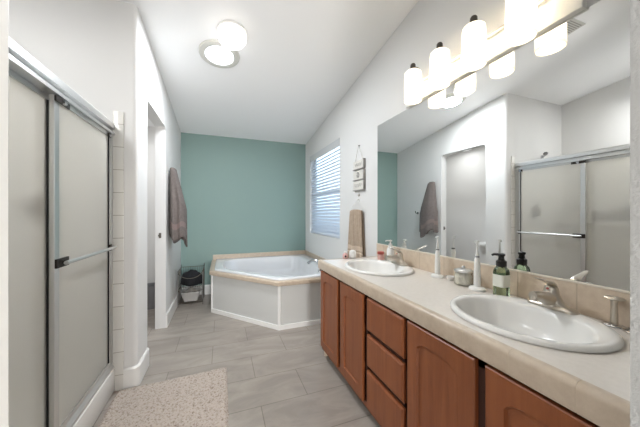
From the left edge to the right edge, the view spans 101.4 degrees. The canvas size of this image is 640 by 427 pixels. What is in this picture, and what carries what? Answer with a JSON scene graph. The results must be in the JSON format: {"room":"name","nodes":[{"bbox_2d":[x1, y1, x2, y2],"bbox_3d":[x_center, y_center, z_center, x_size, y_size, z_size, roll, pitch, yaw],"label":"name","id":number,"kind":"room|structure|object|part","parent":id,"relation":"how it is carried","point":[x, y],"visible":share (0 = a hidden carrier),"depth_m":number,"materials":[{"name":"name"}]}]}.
{"room":"bathroom","nodes":[
{"label":"bathroom","id":0,"kind":"room"},
{"bbox_2d":[9,0,138,367],"bbox_3d":[-1.831,-0.127,1.716,1.098,2.708,0.100,0,0,-21],"label":"wall","id":1,"kind":"structure","parent":0,"point":[92,46],"depth_m":1.80,"materials":[{"name":"white paint"}]},
{"bbox_2d":[113,111,123,390],"bbox_3d":[-1.400,0.260,1.818,0.064,1.935,0.012,0,0,-21],"label":"trim","id":2,"kind":"structure","parent":1,"relation":"attached to","point":[118,117],"depth_m":1.81,"materials":[{"name":"white tile"}]},
{"bbox_2d":[147,126,154,282],"bbox_3d":[-2.533,0.010,3.674,0.838,2.434,0.200,0,0,-21],"label":"wall","id":3,"kind":"structure","parent":0,"point":[150,130],"depth_m":3.63,"materials":[{"name":"white paint"}]},
{"bbox_2d":[138,9,180,361],"bbox_3d":[-1.725,-0.125,2.856,0.100,2.704,2.100,0,0,-21],"label":"wall","id":4,"kind":"structure","parent":0,"point":[154,102],"depth_m":2.77,"materials":[{"name":"white paint"}]},
{"bbox_2d":[123,348,148,389],"bbox_3d":[-1.374,1.155,1.971,0.092,0.145,0.284,0,0,-21],"label":"baseboard","id":5,"kind":"structure","parent":4,"relation":"attached to","point":[133,376],"depth_m":1.86,"materials":[{"name":"white paint"}]},
{"bbox_2d":[166,288,180,327],"bbox_3d":[-1.845,1.155,3.337,0.014,0.145,1.115,0,0,-21],"label":"baseboard","id":6,"kind":"structure","parent":4,"relation":"attached to","point":[171,310],"depth_m":3.06,"materials":[{"name":"white paint"}]},
{"bbox_3d":[-1.692,-0.461,2.981,0.049,0.055,0.040,0,0,-21],"label":"wall hook","id":7,"kind":"object","parent":4,"relation":"attached to","visible":0},
{"bbox_2d":[169,167,186,246],"bbox_3d":[-1.637,-0.059,3.026,0.177,0.920,0.394,0,0,-21],"label":"towel","id":8,"kind":"object","parent":7,"relation":"hanging from","point":[178,210],"visible":1,"depth_m":2.89,"materials":[{"name":"grey fabric"}]},
{"bbox_2d":[93,294,380,426],"bbox_3d":[-0.436,1.257,0.760,3.237,0.060,7.130,0,0,-21],"label":"floor","id":9,"kind":"structure","parent":0,"point":[276,378],"depth_m":2.10,"materials":[{"name":"beige tile"}]},
{"bbox_2d":[73,368,114,426],"bbox_3d":[-1.247,1.145,1.204,0.110,0.165,1.270,0,0,-21],"label":"shower curb","id":10,"kind":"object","parent":9,"relation":"on","point":[91,413],"depth_m":1.55,"materials":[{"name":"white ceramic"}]},
{"bbox_2d":[9,37,116,426],"bbox_3d":[-1.218,0.219,1.209,0.109,1.684,1.255,0,0,-21],"label":"shower enclosure","id":11,"kind":"object","parent":10,"relation":"on","point":[61,247],"visible":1,"depth_m":1.19,"materials":[{"name":"beige glass"}]},
{"bbox_3d":[-1.143,0.241,0.924,0.006,1.536,0.590,0,0,-21],"label":"sliding door","id":12,"kind":"part","parent":11,"relation":"part of","materials":[{"name":"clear glass"}]},
{"bbox_3d":[-1.145,-0.526,0.932,0.018,0.022,0.546,0,0,-21],"label":"rail","id":13,"kind":"part","parent":11,"relation":"part of","materials":[{"name":"silver metal"}]},
{"bbox_3d":[-1.312,0.241,1.470,0.006,1.536,0.615,0,0,-21],"label":"sliding door","id":14,"kind":"part","parent":11,"relation":"part of","materials":[{"name":"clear glass"}]},
{"bbox_3d":[-1.315,1.008,1.478,0.018,0.022,0.571,0,0,-21],"label":"rail","id":15,"kind":"part","parent":11,"relation":"part of","materials":[{"name":"silver metal"}]},
{"bbox_3d":[-1.315,-0.526,1.478,0.018,0.022,0.571,0,0,-21],"label":"rail","id":16,"kind":"part","parent":11,"relation":"part of","materials":[{"name":"silver metal"}]},
{"bbox_2d":[147,282,154,309],"bbox_3d":[-2.213,1.078,3.421,0.228,0.296,0.228,0,0,-21],"label":"waste bin","id":17,"kind":"object","parent":9,"relation":"on","point":[150,286],"visible":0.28,"depth_m":3.34,"materials":[{"name":"grey plastic"}]},
{"bbox_2d":[98,367,228,426],"bbox_3d":[-0.876,1.216,1.438,0.712,0.021,1.116,0,0,-21],"label":"bath rug","id":18,"kind":"object","parent":9,"relation":"on","point":[200,399],"visible":1,"depth_m":1.67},
{"bbox_2d":[177,263,204,306],"bbox_3d":[-1.785,0.977,3.643,0.314,0.500,0.337,0,0,-21],"label":"wire rack","id":19,"kind":"object","parent":9,"relation":"on","point":[203,270],"visible":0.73,"depth_m":3.54,"materials":[{"name":"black metal"}]},
{"bbox_3d":[-1.871,1.007,3.442,0.011,0.440,0.011,0,0,2],"label":"leg","id":20,"kind":"part","parent":19,"relation":"part of","materials":[{"name":"silver metal"}]},
{"bbox_2d":[180,287,200,301],"bbox_3d":[-1.786,1.108,3.634,0.244,0.159,0.240,0,0,-21],"label":"bin","id":21,"kind":"object","parent":19,"relation":"in","point":[189,295],"visible":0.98,"depth_m":3.55,"materials":[{"name":"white plastic"}]},
{"bbox_2d":[178,283,203,303],"bbox_3d":[-1.784,1.107,3.641,0.308,0.177,0.333,0,0,-21],"label":"basket","id":22,"kind":"object","parent":19,"relation":"on","point":[202,289],"depth_m":3.54,"materials":[{"name":"silver metal"}]},
{"bbox_2d":[178,266,203,287],"bbox_3d":[-1.784,0.875,3.641,0.308,0.222,0.333,0,0,-21],"label":"basket","id":23,"kind":"object","parent":19,"relation":"on","point":[179,283],"depth_m":3.57,"materials":[{"name":"black metal"}]},
{"bbox_2d":[181,269,201,285],"bbox_3d":[-1.771,0.876,3.633,0.249,0.198,0.245,0,0,22],"label":"bundle","id":24,"kind":"object","parent":19,"relation":"in","point":[191,273],"visible":0.94,"depth_m":3.55,"materials":[{"name":"black fabric"}]},
{"bbox_3d":[-1.588,1.007,3.548,0.011,0.440,0.011,0,0,-43],"label":"leg","id":25,"kind":"part","parent":19,"relation":"part of","materials":[{"name":"silver metal"}]},
{"bbox_3d":[-1.700,0.977,3.848,0.011,0.499,0.011,0,0,2],"label":"leg","id":26,"kind":"part","parent":19,"relation":"part of","materials":[{"name":"silver metal"}]},
{"bbox_2d":[209,250,324,329],"bbox_3d":[-0.668,0.930,3.508,1.500,0.594,1.622,0,0,-21],"label":"bathtub","id":27,"kind":"object","parent":9,"relation":"on","point":[279,290],"visible":0.93,"depth_m":2.98,"materials":[{"name":"grey"}]},
{"bbox_3d":[-1.344,0.971,3.272,0.034,0.417,0.034,0,0,-21],"label":"corner trim","id":28,"kind":"part","parent":27,"relation":"part of","materials":[{"name":"white paint"}]},
{"bbox_3d":[-0.892,1.203,3.008,1.054,0.048,0.013,0,0,29],"label":"trim","id":29,"kind":"part","parent":27,"relation":"part of","materials":[{"name":"white paint"}]},
{"bbox_3d":[-0.884,0.995,3.022,1.043,0.465,0.020,0,0,29],"label":"skirt panel","id":30,"kind":"part","parent":27,"relation":"part of","materials":[{"name":"grey"}]},
{"bbox_3d":[-0.430,0.971,2.769,0.034,0.417,0.034,0,0,-21],"label":"corner trim","id":31,"kind":"part","parent":27,"relation":"part of","materials":[{"name":"white paint"}]},
{"bbox_3d":[-0.063,1.203,2.894,0.795,0.048,0.013,0,0,-21],"label":"trim","id":32,"kind":"part","parent":27,"relation":"part of","materials":[{"name":"white paint"}]},
{"bbox_3d":[-0.066,0.995,2.910,0.789,0.465,0.020,0,0,-21],"label":"skirt panel","id":33,"kind":"part","parent":27,"relation":"part of","materials":[{"name":"grey"}]},
{"bbox_2d":[307,259,321,271],"bbox_3d":[-0.059,0.621,3.157,0.206,0.145,0.060,0,0,30],"label":"tub spout","id":34,"kind":"object","parent":27,"relation":"on","point":[312,260],"visible":0.66,"depth_m":3.15,"materials":[{"name":"silver metal"}]},
{"bbox_3d":[-0.065,0.603,3.158,0.196,0.108,0.045,0,0,27],"label":"spout","id":35,"kind":"part","parent":34,"relation":"part of","materials":[{"name":"silver metal"}]},
{"bbox_2d":[321,270,599,426],"bbox_3d":[0.593,0.851,1.471,0.561,0.752,1.898,0,0,-21],"label":"vanity cabinet","id":36,"kind":"object","parent":9,"relation":"on","point":[404,373],"visible":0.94,"depth_m":1.15,"materials":[{"name":"brown wood"}]},
{"bbox_3d":[0.074,0.809,2.085,0.019,0.640,0.344,0,0,-21],"label":"door","id":37,"kind":"part","parent":36,"relation":"part of","materials":[{"name":"brown wood"}]},
{"bbox_3d":[0.358,0.819,1.383,0.018,0.687,1.898,0,0,-21],"label":"frame","id":38,"kind":"part","parent":36,"relation":"part of","materials":[{"name":"brown wood"}]},
{"bbox_3d":[0.276,0.819,2.356,0.513,0.687,0.018,0,0,-21],"label":"panel","id":39,"kind":"part","parent":36,"relation":"part of","materials":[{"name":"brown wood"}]},
{"bbox_3d":[0.207,0.809,1.729,0.019,0.640,0.320,0,0,-21],"label":"door","id":40,"kind":"part","parent":36,"relation":"part of","materials":[{"name":"brown wood"}]},
{"bbox_3d":[0.337,1.022,1.383,0.019,0.210,0.332,0,0,-21],"label":"drawer","id":41,"kind":"part","parent":36,"relation":"part of","materials":[{"name":"brown wood"}]},
{"bbox_3d":[0.337,0.798,1.383,0.019,0.183,0.332,0,0,-21],"label":"drawer","id":42,"kind":"part","parent":36,"relation":"part of","materials":[{"name":"brown wood"}]},
{"bbox_3d":[0.337,0.586,1.383,0.019,0.190,0.332,0,0,-21],"label":"drawer","id":43,"kind":"part","parent":36,"relation":"part of","materials":[{"name":"brown wood"}]},
{"bbox_3d":[0.466,0.809,1.041,0.019,0.640,0.342,0,0,-21],"label":"door","id":44,"kind":"part","parent":36,"relation":"part of","materials":[{"name":"brown wood"}]},
{"bbox_2d":[318,256,629,426],"bbox_3d":[0.586,0.439,1.486,0.568,0.073,1.926,0,0,-21],"label":"countertop","id":45,"kind":"structure","parent":36,"relation":"on","point":[594,386],"depth_m":0.78,"materials":[{"name":"beige laminate"}]},
{"bbox_2d":[343,251,347,258],"bbox_3d":[0.226,0.369,2.342,0.048,0.064,0.051,0,0,-21],"label":"tube","id":46,"kind":"object","parent":45,"relation":"on","point":[345,255],"visible":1,"depth_m":2.33,"materials":[{"name":"pink plastic"}]},
{"bbox_2d":[349,250,355,257],"bbox_3d":[0.295,0.365,2.367,0.062,0.072,0.062,0,0,-21],"label":"cup","id":47,"kind":"object","parent":45,"relation":"on","point":[352,253],"visible":1,"depth_m":2.34,"materials":[{"name":"white ceramic"}]},
{"bbox_2d":[345,259,413,276],"bbox_3d":[0.428,0.471,1.947,0.462,0.170,0.572,0,0,-21],"label":"sink","id":48,"kind":"object","parent":45,"relation":"in","point":[374,267],"visible":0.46,"depth_m":2.05,"materials":[{"name":"white ceramic"}]},
{"bbox_2d":[385,240,393,261],"bbox_3d":[0.570,0.300,2.127,0.065,0.171,0.060,0,0,-38],"label":"soap dispenser","id":49,"kind":"object","parent":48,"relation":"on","point":[389,251],"visible":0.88,"depth_m":2.11,"materials":[{"name":"white plastic"}]},
{"bbox_2d":[377,251,383,259],"bbox_3d":[0.530,0.367,2.287,0.058,0.073,0.058,0,0,-21],"label":"lid jar","id":50,"kind":"object","parent":45,"relation":"on","point":[380,253],"visible":0.96,"depth_m":2.27,"materials":[{"name":"pink plastic"}]},
{"bbox_2d":[385,247,408,265],"bbox_3d":[0.566,0.320,1.985,0.158,0.132,0.174,0,0,-21],"label":"faucet","id":51,"kind":"object","parent":45,"relation":"on","point":[398,259],"visible":1,"depth_m":1.97,"materials":[{"name":"silver metal"}]},
{"bbox_3d":[0.554,0.346,1.981,0.134,0.074,0.061,0,0,-21],"label":"spout","id":52,"kind":"part","parent":51,"relation":"part of","materials":[{"name":"silver metal"}]},
{"bbox_3d":[0.608,0.357,2.001,0.060,0.060,0.174,0,0,-21],"label":"plate","id":53,"kind":"part","parent":51,"relation":"part of","materials":[{"name":"silver metal"}]},
{"bbox_2d":[431,236,443,278],"bbox_3d":[0.747,0.274,1.666,0.070,0.260,0.088,0,0,-21],"label":"electric toothbrush","id":54,"kind":"object","parent":45,"relation":"on","point":[436,274],"visible":1,"depth_m":1.65,"materials":[{"name":"white plastic"}]},
{"bbox_3d":[0.747,0.308,1.666,0.033,0.152,0.033,0,0,-21],"label":"handle","id":55,"kind":"part","parent":54,"relation":"part of","materials":[{"name":"white plastic"}]},
{"bbox_2d":[445,275,454,279],"bbox_3d":[0.795,0.393,1.596,0.058,0.022,0.058,0,0,-21],"label":"dish","id":56,"kind":"object","parent":45,"relation":"on","point":[449,277],"visible":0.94,"depth_m":1.59,"materials":[{"name":"white ceramic"}]},
{"bbox_2d":[454,266,472,272],"bbox_3d":[0.813,0.350,1.485,0.100,0.107,0.100,0,0,-21],"label":"glass jar","id":57,"kind":"object","parent":45,"relation":"on","point":[463,269],"visible":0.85,"depth_m":1.47,"materials":[{"name":"silver metal"}]},
{"bbox_2d":[455,272,471,284],"bbox_3d":[0.813,0.367,1.485,0.087,0.060,0.086,0,0,-21],"label":"cotton balls","id":58,"kind":"object","parent":57,"relation":"in","point":[460,278],"visible":0.85,"depth_m":1.45},
{"bbox_2d":[468,241,485,291],"bbox_3d":[0.832,0.274,1.387,0.070,0.260,0.088,0,0,-21],"label":"electric toothbrush","id":59,"kind":"object","parent":45,"relation":"on","point":[477,286],"visible":1,"depth_m":1.38,"materials":[{"name":"white plastic"}]},
{"bbox_3d":[0.832,0.308,1.387,0.033,0.152,0.033,0,0,-21],"label":"handle","id":60,"kind":"part","parent":59,"relation":"part of","materials":[{"name":"white plastic"}]},
{"bbox_2d":[491,253,509,295],"bbox_3d":[0.879,0.298,1.275,0.066,0.210,0.057,0,0,-21],"label":"soap bottle","id":61,"kind":"object","parent":45,"relation":"on","point":[501,273],"visible":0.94,"depth_m":1.26,"materials":[{"name":"green plastic"}]},
{"bbox_2d":[450,294,624,352],"bbox_3d":[0.779,0.471,1.012,0.462,0.170,0.526,0,0,-21],"label":"sink","id":62,"kind":"object","parent":45,"relation":"in","point":[515,318],"visible":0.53,"depth_m":1.02,"materials":[{"name":"white ceramic"}]},
{"bbox_2d":[527,277,578,314],"bbox_3d":[0.911,0.320,1.064,0.158,0.132,0.174,0,0,-21],"label":"faucet","id":63,"kind":"object","parent":45,"relation":"on","point":[550,297],"visible":1,"depth_m":1.04,"materials":[{"name":"silver metal"}]},
{"bbox_3d":[0.900,0.346,1.060,0.134,0.074,0.061,0,0,-21],"label":"spout","id":64,"kind":"part","parent":63,"relation":"part of","materials":[{"name":"silver metal"}]},
{"bbox_3d":[0.913,0.281,1.065,0.110,0.054,0.038,0,0,-21],"label":"lever","id":65,"kind":"part","parent":63,"relation":"part of","materials":[{"name":"silver metal"}]},
{"bbox_3d":[0.953,0.357,1.080,0.060,0.060,0.174,0,0,-21],"label":"plate","id":66,"kind":"part","parent":63,"relation":"part of","materials":[{"name":"silver metal"}]},
{"bbox_2d":[602,295,625,329],"bbox_3d":[1.053,0.350,0.938,0.048,0.106,0.064,0,0,-21],"label":"chrome holder","id":67,"kind":"object","parent":45,"relation":"on","point":[614,322],"visible":0.97,"depth_m":0.93,"materials":[{"name":"grey metal"}]},
{"bbox_3d":[1.053,0.304,0.938,0.046,0.013,0.058,0,0,-21],"label":"plate","id":68,"kind":"part","parent":67,"relation":"part of","materials":[{"name":"silver metal"}]},
{"bbox_3d":[1.053,0.352,0.938,0.022,0.084,0.022,0,0,-21],"label":"stem","id":69,"kind":"part","parent":67,"relation":"part of","materials":[{"name":"silver metal"}]},
{"bbox_3d":[0.597,0.809,0.691,0.019,0.640,0.334,0,0,-21],"label":"door","id":70,"kind":"part","parent":36,"relation":"part of","materials":[{"name":"brown wood"}]},
{"bbox_2d":[181,133,304,286],"bbox_3d":[-1.157,0.017,4.244,2.139,2.420,0.100,0,0,-21],"label":"wall","id":71,"kind":"structure","parent":0,"point":[241,195],"depth_m":4.15,"materials":[{"name":"teal paint"}]},
{"bbox_2d":[182,284,210,294],"bbox_3d":[-1.827,1.155,3.932,0.433,0.145,0.014,0,0,-21],"label":"baseboard","id":72,"kind":"structure","parent":71,"relation":"attached to","point":[207,287],"depth_m":3.97,"materials":[{"name":"white paint"}]},
{"bbox_2d":[117,0,418,144],"bbox_3d":[-0.928,-1.512,2.071,3.237,0.665,4.330,0,0,-21],"label":"ceiling","id":73,"kind":"structure","parent":0,"point":[298,59],"depth_m":2.44,"materials":[{"name":"white paint"}]},
{"bbox_2d":[198,39,239,67],"bbox_3d":[-0.906,-1.427,2.362,0.347,0.063,0.344,0,0,-25],"label":"ceiling light","id":74,"kind":"object","parent":73,"relation":"attached to","point":[211,51],"visible":0.97,"depth_m":2.34,"materials":[{"name":"grey glass"}]},
{"bbox_2d":[216,20,246,49],"bbox_3d":[-0.713,-1.425,2.127,0.238,0.128,0.238,0,0,29],"label":"ceiling light","id":75,"kind":"object","parent":73,"relation":"attached to","point":[232,35],"visible":1,"depth_m":2.06,"materials":[{"name":"white glass"}]},
{"bbox_2d":[305,0,621,289],"bbox_3d":[0.527,-0.260,2.628,0.120,2.975,4.110,0,0,-21],"label":"wall","id":76,"kind":"structure","parent":0,"point":[376,96],"depth_m":2.47,"materials":[{"name":"white paint"}]},
{"bbox_2d":[315,146,339,229],"bbox_3d":[0.133,-0.309,3.796,0.033,1.248,1.165,0,0,-21],"label":"window","id":77,"kind":"structure","parent":76,"relation":"in","point":[338,147],"depth_m":3.81,"materials":[{"name":"glass"}]},
{"bbox_2d":[310,138,339,238],"bbox_3d":[0.060,-0.310,3.769,0.081,1.242,1.157,0,0,-21],"label":"window blind","id":78,"kind":"object","parent":77,"relation":"attached to","point":[320,215],"visible":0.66,"depth_m":3.70,"materials":[{"name":"white plastic"}]},
{"bbox_3d":[-0.078,-0.289,4.168,0.055,1.168,0.002,0,0,-21],"label":"ladder cord","id":79,"kind":"part","parent":78,"relation":"part of","materials":[{"name":"white fabric"}]},
{"bbox_3d":[0.070,0.301,3.773,0.052,0.020,1.141,0,0,-21],"label":"rail","id":80,"kind":"part","parent":78,"relation":"part of","materials":[{"name":"white plastic"}]},
{"bbox_2d":[353,145,365,196],"bbox_3d":[0.406,-0.447,2.740,0.028,0.538,0.229,0,0,-21],"label":"wall plaque","id":81,"kind":"object","parent":76,"relation":"attached to","point":[360,175],"visible":1,"depth_m":2.71,"materials":[{"name":"white wood"}]},
{"bbox_2d":[404,0,586,107],"bbox_3d":[0.793,-0.909,1.506,0.170,0.262,1.064,0,0,-21],"label":"vanity light","id":82,"kind":"object","parent":76,"relation":"attached to","point":[524,21],"visible":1,"depth_m":1.33,"materials":[{"name":"white glass"}]},
{"bbox_3d":[0.646,-0.884,1.821,0.117,0.212,0.117,0,0,-21],"label":"lamp shade","id":83,"kind":"part","parent":82,"relation":"part of","materials":[{"name":"white glass"}]},
{"bbox_3d":[0.730,-0.884,1.598,0.117,0.212,0.117,0,0,-21],"label":"lamp shade","id":84,"kind":"part","parent":82,"relation":"part of","materials":[{"name":"white glass"}]},
{"bbox_3d":[0.811,-0.884,1.382,0.117,0.212,0.117,0,0,-21],"label":"lamp shade","id":85,"kind":"part","parent":82,"relation":"part of","materials":[{"name":"white glass"}]},
{"bbox_3d":[0.841,-0.924,1.512,0.029,0.030,1.000,0,0,-21],"label":"rail","id":86,"kind":"part","parent":82,"relation":"part of","materials":[{"name":"silver metal"}]},
{"bbox_3d":[0.892,-0.884,1.166,0.117,0.212,0.117,0,0,-21],"label":"lamp shade","id":87,"kind":"part","parent":82,"relation":"part of","materials":[{"name":"white glass"}]},
{"bbox_2d":[376,243,629,327],"bbox_3d":[0.856,0.339,1.557,0.015,0.128,1.870,0,0,-21],"label":"backsplash","id":88,"kind":"structure","parent":76,"relation":"attached to","point":[588,299],"depth_m":1.20,"materials":[{"name":"beige ceramic"}]},
{"bbox_3d":[0.856,0.279,1.557,0.015,0.008,1.870,0,0,-21],"label":"cap trim","id":89,"kind":"part","parent":88,"relation":"part of","materials":[{"name":"beige"}]},
{"bbox_2d":[377,0,629,290],"bbox_3d":[0.860,-0.269,1.560,0.006,1.085,1.853,0,0,-21],"label":"mirror","id":90,"kind":"object","parent":76,"relation":"attached to","point":[525,156],"visible":1,"depth_m":1.22,"materials":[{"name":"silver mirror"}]},
{"bbox_3d":[0.394,-0.091,2.765,0.033,0.119,0.304,0,0,-21],"label":"hanger","id":91,"kind":"object","parent":76,"relation":"attached to","visible":0},
{"bbox_2d":[347,209,364,257],"bbox_3d":[0.376,0.246,2.760,0.059,0.578,0.308,0,0,-21],"label":"hand towel","id":92,"kind":"object","parent":91,"relation":"hanging from","point":[356,240],"visible":0.88,"depth_m":2.70,"materials":[{"name":"beige fabric"}]},
{"bbox_2d":[630,0,639,426],"bbox_3d":[-0.189,-0.260,0.100,3.237,2.975,0.120,0,0,-21],"label":"wall","id":93,"kind":"structure","parent":0,"point":[634,4],"depth_m":0.42,"materials":[{"name":"grey paint"}]},
{"bbox_2d":[0,0,8,426],"bbox_3d":[-0.177,0.152,0.101,0.012,2.150,0.134,0,0,-21],"label":"trim","id":94,"kind":"structure","parent":93,"relation":"attached to","point":[4,4],"depth_m":0.16,"materials":[{"name":"white paint"}]}
]}

